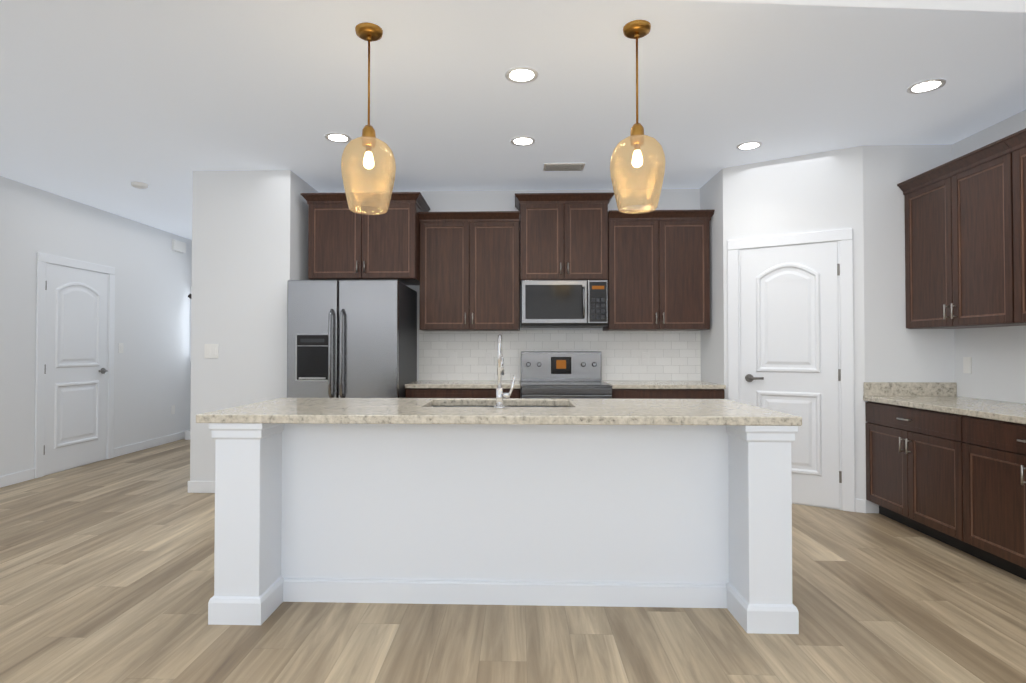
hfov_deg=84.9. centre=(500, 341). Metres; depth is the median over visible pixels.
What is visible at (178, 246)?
door chime
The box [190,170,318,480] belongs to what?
wall
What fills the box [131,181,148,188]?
smoke detector
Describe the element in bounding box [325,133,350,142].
recessed light
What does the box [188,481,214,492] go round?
baseboard
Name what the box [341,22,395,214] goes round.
pendant light
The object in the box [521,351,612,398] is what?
range
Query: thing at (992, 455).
base cabinet
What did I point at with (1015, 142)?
upper cabinet
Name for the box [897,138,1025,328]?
upper cabinet
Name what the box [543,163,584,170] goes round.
ceiling vent
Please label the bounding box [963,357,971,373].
outlet
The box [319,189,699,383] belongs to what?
wall
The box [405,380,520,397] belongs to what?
base cabinet
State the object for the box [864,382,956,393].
backsplash
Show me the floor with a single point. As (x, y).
(106, 571)
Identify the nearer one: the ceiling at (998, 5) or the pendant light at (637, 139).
the ceiling at (998, 5)
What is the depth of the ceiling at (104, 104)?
3.28 m
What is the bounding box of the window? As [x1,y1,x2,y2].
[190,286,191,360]
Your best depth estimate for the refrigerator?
4.51 m
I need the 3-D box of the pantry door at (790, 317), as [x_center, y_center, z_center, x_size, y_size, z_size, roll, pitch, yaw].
[2.274,0.214,4.437,0.773,2.125,0.456,0,-1,2]
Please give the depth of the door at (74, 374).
5.72 m
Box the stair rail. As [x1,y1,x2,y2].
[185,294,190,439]
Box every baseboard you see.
[0,431,184,487]
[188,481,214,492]
[855,498,865,512]
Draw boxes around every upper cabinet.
[300,192,429,284]
[418,211,519,330]
[515,192,613,284]
[603,210,714,330]
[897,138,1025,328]
[1003,128,1025,322]
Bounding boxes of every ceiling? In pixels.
[0,0,1025,239]
[683,0,1025,12]
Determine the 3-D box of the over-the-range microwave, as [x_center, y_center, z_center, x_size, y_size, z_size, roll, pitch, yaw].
[0.571,-0.337,5.102,0.759,0.405,0.484,0,-1,2]
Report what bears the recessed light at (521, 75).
in the ceiling at (104, 104)
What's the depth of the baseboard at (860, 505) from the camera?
4.17 m
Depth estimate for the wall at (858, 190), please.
4.20 m
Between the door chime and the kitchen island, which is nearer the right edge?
the kitchen island
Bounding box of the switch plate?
[204,344,218,357]
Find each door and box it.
[34,252,114,478]
[727,228,854,511]
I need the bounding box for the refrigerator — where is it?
[287,280,416,397]
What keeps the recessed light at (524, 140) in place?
in the ceiling at (104, 104)
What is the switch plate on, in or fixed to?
attached to the wall at (249, 244)
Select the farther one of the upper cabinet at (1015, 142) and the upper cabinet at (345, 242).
the upper cabinet at (345, 242)
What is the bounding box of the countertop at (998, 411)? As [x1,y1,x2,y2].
[863,394,1025,425]
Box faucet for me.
[493,334,515,408]
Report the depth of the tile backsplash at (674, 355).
5.33 m
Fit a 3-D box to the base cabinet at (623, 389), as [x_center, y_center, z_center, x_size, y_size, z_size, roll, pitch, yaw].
[1.409,0.824,4.963,0.938,0.920,0.674,0,-1,2]
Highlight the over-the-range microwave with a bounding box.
[521,280,607,327]
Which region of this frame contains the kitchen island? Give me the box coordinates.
[204,402,801,633]
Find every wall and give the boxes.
[0,176,191,475]
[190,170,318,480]
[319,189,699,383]
[700,144,954,512]
[952,110,1025,402]
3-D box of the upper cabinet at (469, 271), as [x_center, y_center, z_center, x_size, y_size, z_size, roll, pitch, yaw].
[-0.272,-0.628,5.179,0.904,1.050,0.394,0,-1,2]
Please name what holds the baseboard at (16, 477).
attached to the wall at (152, 361)
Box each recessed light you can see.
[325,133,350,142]
[505,66,538,83]
[510,136,535,145]
[736,141,762,150]
[906,78,946,93]
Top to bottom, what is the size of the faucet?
0.364 m
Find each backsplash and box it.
[419,330,700,380]
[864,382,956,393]
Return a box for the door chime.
[172,239,185,252]
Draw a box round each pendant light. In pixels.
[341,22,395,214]
[610,20,664,213]
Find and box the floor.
[0,439,1025,682]
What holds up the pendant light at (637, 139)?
hanging from the ceiling at (104, 104)
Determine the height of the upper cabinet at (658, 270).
1.050 m
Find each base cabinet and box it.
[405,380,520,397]
[601,380,725,398]
[865,402,958,548]
[955,414,1025,579]
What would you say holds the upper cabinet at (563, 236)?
attached to the wall at (504, 200)
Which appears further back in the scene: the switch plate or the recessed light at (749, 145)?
the switch plate
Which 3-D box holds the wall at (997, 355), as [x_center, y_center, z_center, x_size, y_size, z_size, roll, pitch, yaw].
[3.299,-0.153,0.346,0.120,2.740,7.625,0,-1,2]
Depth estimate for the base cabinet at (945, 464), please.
3.65 m
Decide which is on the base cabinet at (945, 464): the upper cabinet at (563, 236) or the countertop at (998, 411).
the countertop at (998, 411)
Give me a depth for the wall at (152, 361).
6.36 m

